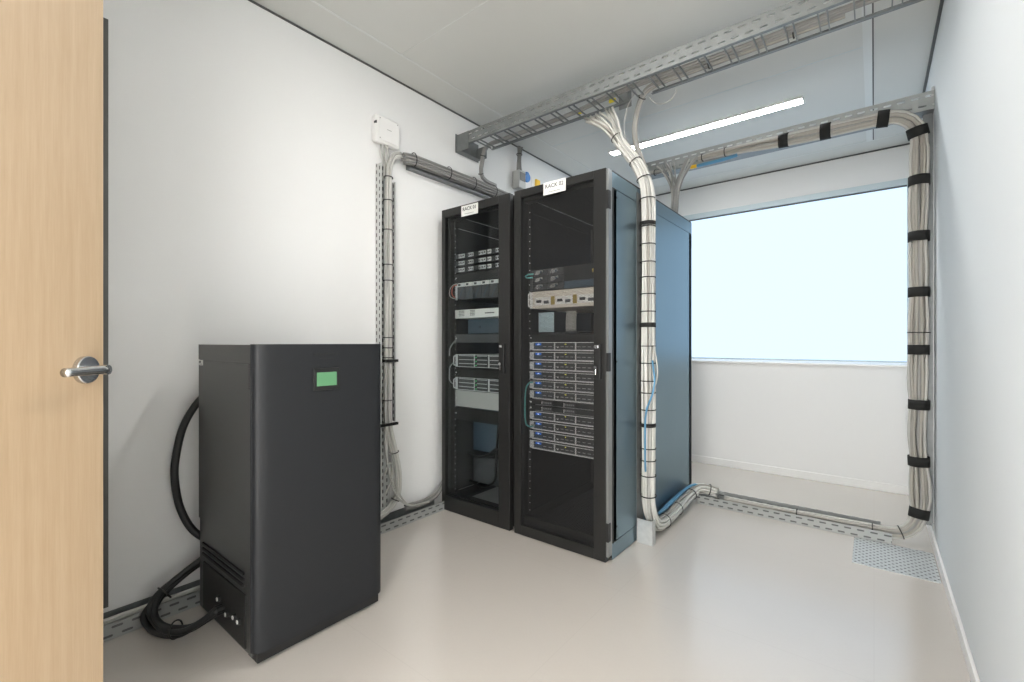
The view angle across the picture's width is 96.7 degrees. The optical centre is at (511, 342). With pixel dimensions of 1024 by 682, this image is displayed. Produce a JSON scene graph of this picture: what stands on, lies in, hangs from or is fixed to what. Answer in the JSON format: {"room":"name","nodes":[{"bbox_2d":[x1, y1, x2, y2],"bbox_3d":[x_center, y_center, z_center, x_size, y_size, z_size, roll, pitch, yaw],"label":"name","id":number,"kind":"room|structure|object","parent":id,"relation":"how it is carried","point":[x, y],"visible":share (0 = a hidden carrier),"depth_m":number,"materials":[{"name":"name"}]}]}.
{"room":"server room","nodes":[
{"label":"server room","id":0,"kind":"room"},
{"bbox_2d":[103,0,587,612],"bbox_3d":[-0.462,-0.265,3.275,0.100,2.770,5.650,0,0,38],"label":"wall","id":1,"kind":"structure","parent":0,"point":[243,156],"depth_m":2.14,"materials":[{"name":"paint"}]},
{"bbox_2d":[103,17,107,608],"bbox_3d":[-1.586,-0.115,1.771,0.012,2.293,0.022,0,0,38],"label":"door frame","id":2,"kind":"object","parent":1,"relation":"attached to","point":[105,21],"visible":0.56,"depth_m":1.77,"materials":[{"name":"grey"}]},
{"bbox_2d":[372,114,398,150],"bbox_3d":[-0.765,-1.276,2.768,0.056,0.163,0.174,0,0,38],"label":"junction box","id":3,"kind":"object","parent":1,"relation":"attached to","point":[385,131],"visible":0.99,"depth_m":2.73,"materials":[{"name":"white plastic"}]},
{"bbox_2d":[380,144,384,180],"bbox_3d":[-0.782,-1.086,2.751,0.031,0.214,0.011,0,0,-43],"label":"loose cable","id":4,"kind":"object","parent":3,"relation":"hanging from","point":[380,144],"visible":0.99,"depth_m":2.75,"materials":[{"name":"grey plastic"}]},
{"bbox_2d":[383,145,386,174],"bbox_3d":[-0.766,-1.086,2.756,0.015,0.214,0.026,0,0,38],"label":"loose cable","id":5,"kind":"object","parent":3,"relation":"hanging from","point":[383,145],"visible":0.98,"depth_m":2.75,"materials":[{"name":"grey plastic"}]},
{"bbox_2d":[376,162,395,510],"bbox_3d":[-0.766,-0.014,2.761,0.061,2.132,0.104,0,0,38],"label":"cable tray","id":6,"kind":"object","parent":1,"relation":"attached to","point":[380,185],"visible":0.62,"depth_m":2.78,"materials":[{"name":"grey metal"}]},
{"bbox_2d":[381,151,429,518],"bbox_3d":[-0.721,-0.052,2.783,0.073,2.262,0.504,0,0,40],"label":"harness","id":7,"kind":"object","parent":6,"relation":"in","point":[389,438],"visible":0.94,"depth_m":2.74,"materials":[{"name":"grey plastic"}]},
{"bbox_2d":[248,0,571,176],"bbox_3d":[-0.420,-1.645,3.241,0.006,0.010,5.450,0,0,38],"label":"trim","id":8,"kind":"structure","parent":1,"relation":"attached to","point":[252,1],"depth_m":2.71,"materials":[{"name":"grey"}]},
{"bbox_2d":[406,165,491,198],"bbox_3d":[-0.290,-1.161,3.368,0.051,0.109,1.190,0,0,38],"label":"cable tray","id":9,"kind":"object","parent":1,"relation":"attached to","point":[413,169],"visible":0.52,"depth_m":3.15,"materials":[{"name":"grey metal"}]},
{"bbox_2d":[401,152,507,196],"bbox_3d":[-0.290,-1.165,3.325,0.071,0.097,1.258,0,0,38],"label":"harness","id":10,"kind":"object","parent":9,"relation":"on","point":[410,159],"visible":0.79,"depth_m":3.13,"materials":[{"name":"grey plastic"}]},
{"bbox_2d":[512,169,524,190],"bbox_3d":[0.060,-1.349,3.786,0.080,0.147,0.090,0,0,38],"label":"switch box","id":11,"kind":"object","parent":1,"relation":"attached to","point":[518,176],"visible":0.93,"depth_m":3.75,"materials":[{"name":"grey plastic"}]},
{"bbox_2d":[516,146,522,169],"bbox_3d":[0.061,-1.526,3.779,0.050,0.203,0.061,0,0,38],"label":"conduit","id":12,"kind":"object","parent":11,"relation":"attached to","point":[519,148],"visible":0.97,"depth_m":3.76,"materials":[{"name":"grey"}]},
{"bbox_2d":[522,170,530,188],"bbox_3d":[0.121,-1.365,3.884,0.054,0.180,0.126,0,0,38],"label":"power outlet","id":13,"kind":"object","parent":1,"relation":"attached to","point":[527,174],"visible":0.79,"depth_m":3.87,"materials":[{"name":"white plastic"}]},
{"bbox_2d":[525,172,529,181],"bbox_3d":[0.128,-1.404,3.869,0.025,0.084,0.080,0,0,38],"label":"socket","id":14,"kind":"object","parent":13,"relation":"attached to","point":[527,175],"depth_m":3.86,"materials":[{"name":"blue plastic"}]},
{"bbox_2d":[531,177,539,186],"bbox_3d":[0.199,-1.355,3.985,0.050,0.160,0.115,0,0,38],"label":"power outlet","id":15,"kind":"object","parent":1,"relation":"attached to","point":[534,182],"visible":0.48,"depth_m":3.97,"materials":[{"name":"white plastic"}]},
{"bbox_2d":[455,0,923,162],"bbox_3d":[0.689,-1.431,2.544,2.609,0.138,0.240,0,0,38],"label":"cable tray","id":16,"kind":"object","parent":1,"relation":"attached to","point":[465,146],"visible":0.99,"depth_m":2.38,"materials":[{"name":"grey metal"}]},
{"bbox_2d":[624,91,635,141],"bbox_3d":[0.682,-1.308,2.643,0.023,0.238,0.124,0,0,-10],"label":"loose cable","id":17,"kind":"object","parent":16,"relation":"hanging from","point":[635,91],"visible":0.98,"depth_m":2.68,"materials":[{"name":"grey plastic"}]},
{"bbox_2d":[649,89,676,104],"bbox_3d":[0.852,-1.377,2.563,0.153,0.056,0.036,0,0,31],"label":"loose cable","id":18,"kind":"object","parent":16,"relation":"hanging from","point":[675,89],"visible":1,"depth_m":2.57,"materials":[{"name":"grey plastic"}]},
{"bbox_2d":[478,0,879,186],"bbox_3d":[0.697,-1.342,2.599,2.542,0.256,0.223,0,0,44],"label":"harness","id":19,"kind":"object","parent":16,"relation":"on","point":[858,4],"visible":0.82,"depth_m":2.35,"materials":[{"name":"grey"}]},
{"bbox_2d":[632,13,844,181],"bbox_3d":[1.073,-1.169,2.333,1.027,0.603,0.098,0,0,43],"label":"harness","id":20,"kind":"object","parent":16,"relation":"hanging from","point":[651,86],"visible":0.66,"depth_m":2.39,"materials":[{"name":"grey plastic"}]},
{"bbox_2d":[103,461,970,681],"bbox_3d":[0.132,1.160,1.843,2.812,0.080,7.150,0,0,38],"label":"floor","id":21,"kind":"structure","parent":0,"point":[719,595],"depth_m":1.85,"materials":[{"name":"plastic"}]},
{"bbox_2d":[140,557,224,639],"bbox_3d":[-1.251,0.998,1.782,0.336,0.226,0.272,0,0,38],"label":"coiled cable","id":22,"kind":"object","parent":21,"relation":"on","point":[150,619],"visible":0.95,"depth_m":1.73,"materials":[{"name":"black rubber"}]},
{"bbox_2d":[103,500,443,642],"bbox_3d":[-1.115,1.087,2.292,0.099,0.066,2.000,0,0,38],"label":"cable tray","id":23,"kind":"object","parent":21,"relation":"on","point":[398,518],"visible":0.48,"depth_m":1.90,"materials":[{"name":"grey metal"}]},
{"bbox_2d":[103,585,199,625],"bbox_3d":[-1.321,1.078,2.041,0.059,0.047,1.111,0,0,38],"label":"harness","id":24,"kind":"object","parent":23,"relation":"in","point":[134,611],"visible":0.13,"depth_m":1.81,"materials":[{"name":"grey plastic"}]},
{"bbox_2d":[404,480,441,510],"bbox_3d":[-0.551,0.965,3.003,0.039,0.194,0.375,0,0,41],"label":"harness","id":25,"kind":"object","parent":23,"relation":"in","point":[437,492],"visible":0.68,"depth_m":2.99,"materials":[{"name":"grey plastic"}]},
{"bbox_2d":[199,344,380,663],"bbox_3d":[-0.931,0.563,1.924,0.558,1.114,0.532,0,0,38],"label":"ups unit","id":26,"kind":"object","parent":21,"relation":"on","point":[290,434],"visible":0.98,"depth_m":1.71,"materials":[{"name":"grey metal"}]},
{"bbox_2d":[170,396,199,539],"bbox_3d":[-1.339,0.537,1.928,0.177,0.672,0.038,0,0,-35],"label":"power cable","id":27,"kind":"object","parent":26,"relation":"attached to","point":[174,466],"visible":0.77,"depth_m":1.89,"materials":[{"name":"black rubber"}]},
{"bbox_2d":[216,595,220,602],"bbox_3d":[-1.127,0.985,1.750,0.024,0.024,0.012,0,0,38],"label":"socket","id":28,"kind":"object","parent":26,"relation":"attached to","point":[218,598],"depth_m":1.74,"materials":[{"name":"white plastic"}]},
{"bbox_2d":[202,542,244,586],"bbox_3d":[-1.113,0.845,1.746,0.405,0.050,0.008,0,0,38],"label":"vent","id":29,"kind":"object","parent":26,"relation":"attached to","point":[221,561],"depth_m":1.73,"materials":[{"name":"black metal"}]},
{"bbox_2d":[224,610,228,617],"bbox_3d":[-1.065,1.014,1.701,0.024,0.024,0.012,0,0,38],"label":"socket","id":30,"kind":"object","parent":26,"relation":"attached to","point":[226,613],"depth_m":1.69,"materials":[{"name":"grey plastic"}]},
{"bbox_2d":[231,613,236,620],"bbox_3d":[-1.011,0.999,1.656,0.024,0.024,0.014,0,0,38],"label":"socket","id":31,"kind":"object","parent":26,"relation":"attached to","point":[234,615],"depth_m":1.65,"materials":[{"name":"white plastic"}]},
{"bbox_2d":[236,617,240,625],"bbox_3d":[-0.979,1.000,1.632,0.024,0.024,0.012,0,0,38],"label":"socket","id":32,"kind":"object","parent":26,"relation":"attached to","point":[238,619],"depth_m":1.63,"materials":[{"name":"white plastic"}]},
{"bbox_2d":[442,193,589,530],"bbox_3d":[0.167,0.116,3.395,0.591,2.008,1.366,0,0,38],"label":"rack","id":33,"kind":"object","parent":21,"relation":"on","point":[497,212],"visible":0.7,"depth_m":3.06,"materials":[{"name":"grey metal"}]},
{"bbox_2d":[449,279,498,303],"bbox_3d":[-0.075,-0.343,3.104,0.494,0.114,0.501,0,0,38],"label":"chassis","id":34,"kind":"object","parent":33,"relation":"in","point":[485,291],"visible":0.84,"depth_m":2.98,"materials":[{"name":"grey metal"}]},
{"bbox_2d":[453,377,498,392],"bbox_3d":[-0.033,0.275,3.147,0.481,0.085,0.580,0,0,38],"label":"server","id":35,"kind":"object","parent":33,"relation":"in","point":[461,383],"visible":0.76,"depth_m":2.97,"materials":[{"name":"silver metal"}]},
{"bbox_2d":[453,353,498,368],"bbox_3d":[-0.033,0.121,3.147,0.481,0.085,0.580,0,0,38],"label":"server","id":36,"kind":"object","parent":33,"relation":"in","point":[484,360],"visible":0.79,"depth_m":2.98,"materials":[{"name":"grey metal"}]},
{"bbox_2d":[455,407,498,424],"bbox_3d":[-0.196,0.477,2.943,0.481,0.084,0.007,0,0,38],"label":"panel","id":37,"kind":"object","parent":33,"relation":"attached to","point":[468,414],"visible":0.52,"depth_m":2.96,"materials":[{"name":"black metal"}]},
{"bbox_2d":[455,308,498,318],"bbox_3d":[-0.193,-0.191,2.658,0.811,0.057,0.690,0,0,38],"label":"switch","id":38,"kind":"object","parent":33,"relation":"in","point":[486,313],"visible":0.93,"depth_m":2.54,"materials":[{"name":"white metal"}]},
{"bbox_2d":[455,334,498,342],"bbox_3d":[-0.196,-0.027,2.943,0.481,0.056,0.007,0,0,38],"label":"panel","id":39,"kind":"object","parent":33,"relation":"attached to","point":[460,338],"visible":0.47,"depth_m":2.96,"materials":[{"name":"grey metal"}]},
{"bbox_2d":[455,390,498,410],"bbox_3d":[-0.196,0.375,2.943,0.481,0.108,0.007,0,0,38],"label":"panel","id":40,"kind":"object","parent":33,"relation":"attached to","point":[481,400],"visible":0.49,"depth_m":2.96,"materials":[{"name":"grey metal"}]},
{"bbox_2d":[455,269,498,282],"bbox_3d":[-0.196,-0.434,2.943,0.481,0.059,0.007,0,0,38],"label":"panel","id":41,"kind":"object","parent":33,"relation":"attached to","point":[493,273],"visible":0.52,"depth_m":2.96,"materials":[{"name":"grey metal"}]},
{"bbox_2d":[455,262,498,272],"bbox_3d":[-0.136,-0.486,3.018,0.481,0.033,0.211,0,0,38],"label":"bay","id":42,"kind":"object","parent":33,"relation":"in","point":[490,266],"visible":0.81,"depth_m":2.97,"materials":[{"name":"grey metal"}]},
{"bbox_2d":[455,368,498,379],"bbox_3d":[-0.196,0.202,2.943,0.481,0.062,0.007,0,0,38],"label":"panel","id":43,"kind":"object","parent":33,"relation":"attached to","point":[459,372],"visible":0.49,"depth_m":2.96,"materials":[{"name":"black metal"}]},
{"bbox_2d":[455,255,498,266],"bbox_3d":[-0.136,-0.532,3.018,0.481,0.033,0.211,0,0,38],"label":"bay","id":44,"kind":"object","parent":33,"relation":"in","point":[490,259],"visible":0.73,"depth_m":2.97,"materials":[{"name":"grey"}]},
{"bbox_2d":[455,247,498,259],"bbox_3d":[-0.136,-0.580,3.018,0.481,0.033,0.211,0,0,38],"label":"bay","id":45,"kind":"object","parent":33,"relation":"in","point":[494,251],"visible":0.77,"depth_m":2.97,"materials":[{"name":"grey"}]},
{"bbox_2d":[467,408,498,503],"bbox_3d":[-0.005,0.767,3.179,0.436,0.615,0.550,0,0,38],"label":"insert","id":46,"kind":"object","parent":33,"relation":"on","point":[485,436],"visible":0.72,"depth_m":3.12,"materials":[{"name":"blue"}]},
{"bbox_2d":[468,318,498,333],"bbox_3d":[-0.184,-0.109,3.022,0.300,0.098,0.008,0,0,38],"label":"panel","id":47,"kind":"object","parent":33,"relation":"in","point":[491,325],"visible":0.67,"depth_m":3.03,"materials":[{"name":"blue plastic"}]},
{"bbox_2d":[514,168,691,562],"bbox_3d":[0.660,0.116,3.003,0.608,2.009,1.366,0,0,38],"label":"rack","id":48,"kind":"object","parent":21,"relation":"on","point":[596,519],"visible":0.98,"depth_m":2.55,"materials":[{"name":"grey metal"}]},
{"bbox_2d":[528,287,593,312],"bbox_3d":[0.458,-0.248,2.757,0.481,0.099,0.580,0,0,38],"label":"chassis","id":49,"kind":"object","parent":48,"relation":"in","point":[563,290],"visible":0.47,"depth_m":2.58,"materials":[{"name":"beige metal"}]},
{"bbox_2d":[535,297,550,304],"bbox_3d":[0.180,-0.240,2.645,0.115,0.046,0.004,0,0,38],"label":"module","id":50,"kind":"object","parent":49,"relation":"on","point":[541,298],"depth_m":2.64,"materials":[{"name":"grey metal"}]},
{"bbox_2d":[555,295,572,303],"bbox_3d":[0.293,-0.240,2.555,0.115,0.046,0.004,0,0,38],"label":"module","id":51,"kind":"object","parent":49,"relation":"on","point":[568,296],"depth_m":2.55,"materials":[{"name":"grey metal"}]},
{"bbox_2d":[578,293,593,302],"bbox_3d":[0.407,-0.240,2.465,0.115,0.046,0.004,0,0,38],"label":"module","id":52,"kind":"object","parent":49,"relation":"on","point":[581,295],"depth_m":2.47,"materials":[{"name":"grey metal"}]},
{"bbox_2d":[530,439,593,458],"bbox_3d":[0.480,0.600,2.786,0.481,0.049,0.607,0,0,38],"label":"server","id":53,"kind":"object","parent":48,"relation":"in","point":[537,441],"visible":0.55,"depth_m":2.56,"materials":[{"name":"silver metal"}]},
{"bbox_2d":[530,390,593,403],"bbox_3d":[0.480,0.305,2.786,0.481,0.049,0.607,0,0,38],"label":"server","id":54,"kind":"object","parent":48,"relation":"in","point":[533,393],"visible":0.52,"depth_m":2.56,"materials":[{"name":"silver metal"}]},
{"bbox_2d":[530,263,593,291],"bbox_3d":[0.429,-0.364,2.722,0.481,0.125,0.470,0,0,38],"label":"module","id":55,"kind":"object","parent":48,"relation":"in","point":[556,268],"visible":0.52,"depth_m":2.56,"materials":[{"name":"grey metal"}]},
{"bbox_2d":[530,380,593,393],"bbox_3d":[0.480,0.249,2.786,0.481,0.049,0.607,0,0,38],"label":"server","id":56,"kind":"object","parent":48,"relation":"in","point":[543,382],"visible":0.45,"depth_m":2.56,"materials":[{"name":"silver metal"}]},
{"bbox_2d":[524,381,534,426],"bbox_3d":[0.103,0.363,2.676,0.064,0.272,0.023,0,0,-5],"label":"cable","id":57,"kind":"object","parent":56,"relation":"attached to","point":[532,381],"visible":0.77,"depth_m":2.67,"materials":[{"name":"teal plastic"}]},
{"bbox_2d":[530,430,593,448],"bbox_3d":[0.480,0.543,2.786,0.481,0.049,0.607,0,0,38],"label":"server","id":58,"kind":"object","parent":48,"relation":"in","point":[537,436],"visible":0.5,"depth_m":2.56,"materials":[{"name":"silver metal"}]},
{"bbox_2d":[530,370,593,382],"bbox_3d":[0.480,0.193,2.786,0.481,0.049,0.607,0,0,38],"label":"server","id":59,"kind":"object","parent":48,"relation":"in","point":[567,373],"visible":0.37,"depth_m":2.56,"materials":[{"name":"silver metal"}]},
{"bbox_2d":[530,420,593,437],"bbox_3d":[0.480,0.486,2.786,0.481,0.049,0.607,0,0,38],"label":"server","id":60,"kind":"object","parent":48,"relation":"in","point":[554,426],"visible":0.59,"depth_m":2.56,"materials":[{"name":"silver metal"}]},
{"bbox_2d":[530,361,593,371],"bbox_3d":[0.480,0.136,2.786,0.481,0.049,0.607,0,0,38],"label":"server","id":61,"kind":"object","parent":48,"relation":"in","point":[545,362],"visible":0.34,"depth_m":2.56,"materials":[{"name":"silver metal"}]},
{"bbox_2d":[530,410,593,426],"bbox_3d":[0.480,0.429,2.786,0.481,0.049,0.607,0,0,38],"label":"server","id":62,"kind":"object","parent":48,"relation":"in","point":[537,414],"visible":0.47,"depth_m":2.56,"materials":[{"name":"silver metal"}]},
{"bbox_2d":[530,351,593,361],"bbox_3d":[0.480,0.079,2.786,0.481,0.049,0.607,0,0,38],"label":"server","id":63,"kind":"object","parent":48,"relation":"in","point":[545,352],"visible":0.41,"depth_m":2.57,"materials":[{"name":"silver metal"}]},
{"bbox_2d":[530,405,593,416],"bbox_3d":[0.387,0.385,2.668,0.481,0.028,0.308,0,0,38],"label":"server","id":64,"kind":"object","parent":48,"relation":"in","point":[559,408],"visible":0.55,"depth_m":2.56,"materials":[{"name":"grey metal"}]},
{"bbox_2d":[530,342,593,350],"bbox_3d":[0.480,0.022,2.786,0.481,0.049,0.607,0,0,38],"label":"server","id":65,"kind":"object","parent":48,"relation":"in","point":[558,343],"visible":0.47,"depth_m":2.56,"materials":[{"name":"grey metal"}]},
{"bbox_2d":[530,399,593,410],"bbox_3d":[0.387,0.351,2.668,0.481,0.028,0.308,0,0,38],"label":"switch","id":66,"kind":"object","parent":48,"relation":"in","point":[536,401],"visible":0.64,"depth_m":2.56,"materials":[{"name":"grey metal"}]},
{"bbox_2d":[530,334,593,340],"bbox_3d":[0.294,-0.027,2.553,0.481,0.040,0.007,0,0,38],"label":"panel","id":67,"kind":"object","parent":48,"relation":"attached to","point":[555,335],"visible":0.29,"depth_m":2.56,"materials":[{"name":"black metal"}]},
{"bbox_2d":[535,311,593,333],"bbox_3d":[0.365,-0.118,2.661,0.445,0.131,0.220,0,0,38],"label":"guide","id":68,"kind":"object","parent":48,"relation":"in","point":[567,314],"visible":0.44,"depth_m":2.67,"materials":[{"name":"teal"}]},
{"bbox_2d":[656,156,696,212],"bbox_3d":[1.183,-1.107,3.280,0.285,0.422,0.067,0,0,38],"label":"harness","id":69,"kind":"object","parent":48,"relation":"on","point":[674,184],"visible":0.87,"depth_m":3.27,"materials":[{"name":"grey plastic"}]},
{"bbox_2d":[637,192,655,545],"bbox_3d":[0.765,0.135,2.570,0.098,1.970,0.108,0,0,38],"label":"channel","id":70,"kind":"object","parent":21,"relation":"on","point":[645,529],"visible":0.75,"depth_m":2.59,"materials":[{"name":"white metal"}]},
{"bbox_2d":[583,107,718,530],"bbox_3d":[0.947,-0.148,2.998,0.483,2.520,0.964,0,0,45],"label":"harness","id":71,"kind":"object","parent":21,"relation":"on","point":[648,380],"visible":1,"depth_m":2.56,"materials":[{"name":"grey plastic"}]},
{"bbox_2d":[696,491,891,543],"bbox_3d":[1.713,1.084,2.922,1.113,0.072,0.147,0,0,38],"label":"cable tray","id":72,"kind":"object","parent":21,"relation":"on","point":[704,499],"visible":0.68,"depth_m":2.83,"materials":[{"name":"grey metal"}]},
{"bbox_2d":[698,109,931,538],"bbox_3d":[1.811,-0.111,2.868,1.225,2.448,0.144,0,0,38],"label":"harness","id":73,"kind":"object","parent":72,"relation":"in","point":[918,349],"visible":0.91,"depth_m":2.52,"materials":[{"name":"grey plastic"}]},
{"bbox_2d":[852,537,941,583],"bbox_3d":[1.981,1.118,2.364,0.333,0.002,0.386,0,0,38],"label":"floor plate","id":74,"kind":"object","parent":21,"relation":"on","point":[914,563],"visible":1,"depth_m":2.34,"materials":[{"name":"grey metal"}]},
{"bbox_2d":[253,0,939,194],"bbox_3d":[0.599,-1.700,2.430,2.812,0.100,5.650,0,0,38],"label":"ceiling","id":75,"kind":"structure","parent":0,"point":[510,56],"depth_m":2.66,"materials":[{"name":"paint"}]},
{"bbox_2d":[402,0,488,53],"bbox_3d":[0.177,-1.649,1.961,2.066,0.002,0.002,0,0,38],"label":"trim","id":76,"kind":"structure","parent":75,"relation":"attached to","point":[487,0],"depth_m":2.37,"materials":[{"name":"white metal"}]},
{"bbox_2d":[310,0,591,170],"bbox_3d":[-0.328,-1.648,2.995,0.010,0.003,5.180,0,0,38],"label":"trim","id":77,"kind":"structure","parent":75,"relation":"attached to","point":[313,1],"depth_m":2.71,"materials":[{"name":"white metal"}]},
{"bbox_2d":[608,96,804,155],"bbox_3d":[1.418,-1.644,3.523,1.424,0.012,0.094,0,0,38],"label":"recessed light","id":78,"kind":"object","parent":75,"relation":"in","point":[799,100],"visible":1,"depth_m":3.39,"materials":[{"name":"white plastic"}]},
{"bbox_2d":[555,47,862,145],"bbox_3d":[1.150,-1.649,3.184,2.066,0.001,0.004,0,0,38],"label":"trim","id":79,"kind":"structure","parent":75,"relation":"attached to","point":[861,47],"depth_m":2.95,"materials":[{"name":"grey"}]},
{"bbox_2d":[654,133,905,187],"bbox_3d":[2.215,-1.648,4.289,2.357,0.003,0.010,0,0,38],"label":"trim","id":80,"kind":"structure","parent":75,"relation":"attached to","point":[902,133],"depth_m":4.05,"materials":[{"name":"white"}]},
{"bbox_2d":[862,3,873,140],"bbox_3d":[1.310,-1.647,1.686,0.047,0.006,5.170,0,0,38],"label":"trim","id":81,"kind":"structure","parent":75,"relation":"attached to","point":[868,25],"depth_m":2.63,"materials":[{"name":"white metal"}]},
{"bbox_2d":[656,144,909,215],"bbox_3d":[2.327,-0.265,4.602,2.612,2.770,0.100,0,0,38],"label":"wall","id":82,"kind":"structure","parent":0,"point":[890,164],"depth_m":4.25,"materials":[{"name":"paint"}]},
{"bbox_2d":[656,143,909,195],"bbox_3d":[2.289,-1.645,4.560,2.592,0.010,0.012,0,0,38],"label":"trim","id":83,"kind":"structure","parent":82,"relation":"attached to","point":[907,143],"depth_m":4.26,"materials":[{"name":"grey"}]},
{"bbox_2d":[683,178,908,362],"bbox_3d":[2.439,-0.595,4.458,2.257,1.525,0.085,0,0,38],"label":"window","id":84,"kind":"structure","parent":82,"relation":"in","point":[823,276],"depth_m":4.22,"materials":[{"name":"grey glass"}]},
{"bbox_2d":[692,362,908,486],"bbox_3d":[2.118,0.651,4.340,2.612,0.938,0.570,0,0,38],"label":"wall","id":85,"kind":"structure","parent":0,"point":[843,421],"depth_m":3.74,"materials":[{"name":"paint"}]},
{"bbox_2d":[692,358,906,366],"bbox_3d":[2.114,0.175,4.335,2.612,0.014,0.582,0,0,38],"label":"trim","id":86,"kind":"structure","parent":85,"relation":"on","point":[838,363],"depth_m":3.82,"materials":[{"name":"white"}]},
{"bbox_2d":[692,454,908,494],"bbox_3d":[1.932,1.089,4.116,2.600,0.062,0.012,0,0,38],"label":"baseboard","id":87,"kind":"structure","parent":85,"relation":"attached to","point":[866,484],"depth_m":3.72,"materials":[{"name":"white paint"}]},
{"bbox_2d":[921,0,1023,681],"bbox_3d":[1.660,-0.265,1.586,0.100,2.770,5.650,0,0,38],"label":"wall","id":88,"kind":"structure","parent":0,"point":[976,74],"depth_m":1.42,"materials":[{"name":"paint"}]},
{"bbox_2d":[646,86,934,179],"bbox_3d":[1.693,-1.347,3.060,1.680,0.125,0.102,0,0,38],"label":"cable tray","id":89,"kind":"object","parent":88,"relation":"attached to","point":[924,105],"visible":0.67,"depth_m":2.90,"materials":[{"name":"grey metal"}]},
{"bbox_2d":[649,166,671,175],"bbox_3d":[1.082,-1.292,3.443,0.255,0.062,0.048,0,0,38],"label":"harness","id":90,"kind":"object","parent":89,"relation":"on","point":[655,172],"visible":0.41,"depth_m":3.42,"materials":[{"name":"grey"}]},
{"bbox_2d":[690,153,737,168],"bbox_3d":[1.398,-1.257,3.162,0.312,0.030,0.025,0,0,42],"label":"cable","id":91,"kind":"object","parent":89,"relation":"hanging from","point":[733,155],"visible":0.99,"depth_m":3.15,"materials":[{"name":"blue plastic"}]},
{"bbox_2d":[923,113,933,530],"bbox_3d":[2.362,-0.116,2.587,0.046,2.332,0.090,0,0,38],"label":"cable tray","id":92,"kind":"object","parent":88,"relation":"attached to","point":[927,118],"visible":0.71,"depth_m":2.54,"materials":[{"name":"grey metal"}]},
{"bbox_2d":[922,0,943,92],"bbox_3d":[1.616,-1.640,1.621,0.012,0.020,5.450,0,0,38],"label":"trim","id":93,"kind":"structure","parent":88,"relation":"attached to","point":[941,1],"depth_m":2.48,"materials":[{"name":"grey"}]},
{"bbox_2d":[926,525,979,681],"bbox_3d":[1.441,1.091,1.401,0.012,0.058,4.868,0,0,38],"label":"baseboard","id":94,"kind":"structure","parent":88,"relation":"attached to","point":[972,671],"depth_m":1.80,"materials":[{"name":"white"}]},
{"bbox_3d":[-1.128,-0.265,0.259,2.612,2.770,0.100,0,0,38],"label":"wall","id":95,"kind":"structure","parent":0,"visible":0},
{"bbox_2d":[0,0,111,681],"bbox_3d":[-0.852,0.076,0.554,0.093,2.072,0.896,0,0,-5],"label":"door","id":96,"kind":"structure","parent":95,"relation":"in","point":[52,369],"depth_m":0.87,"materials":[{"name":"brown wood"}]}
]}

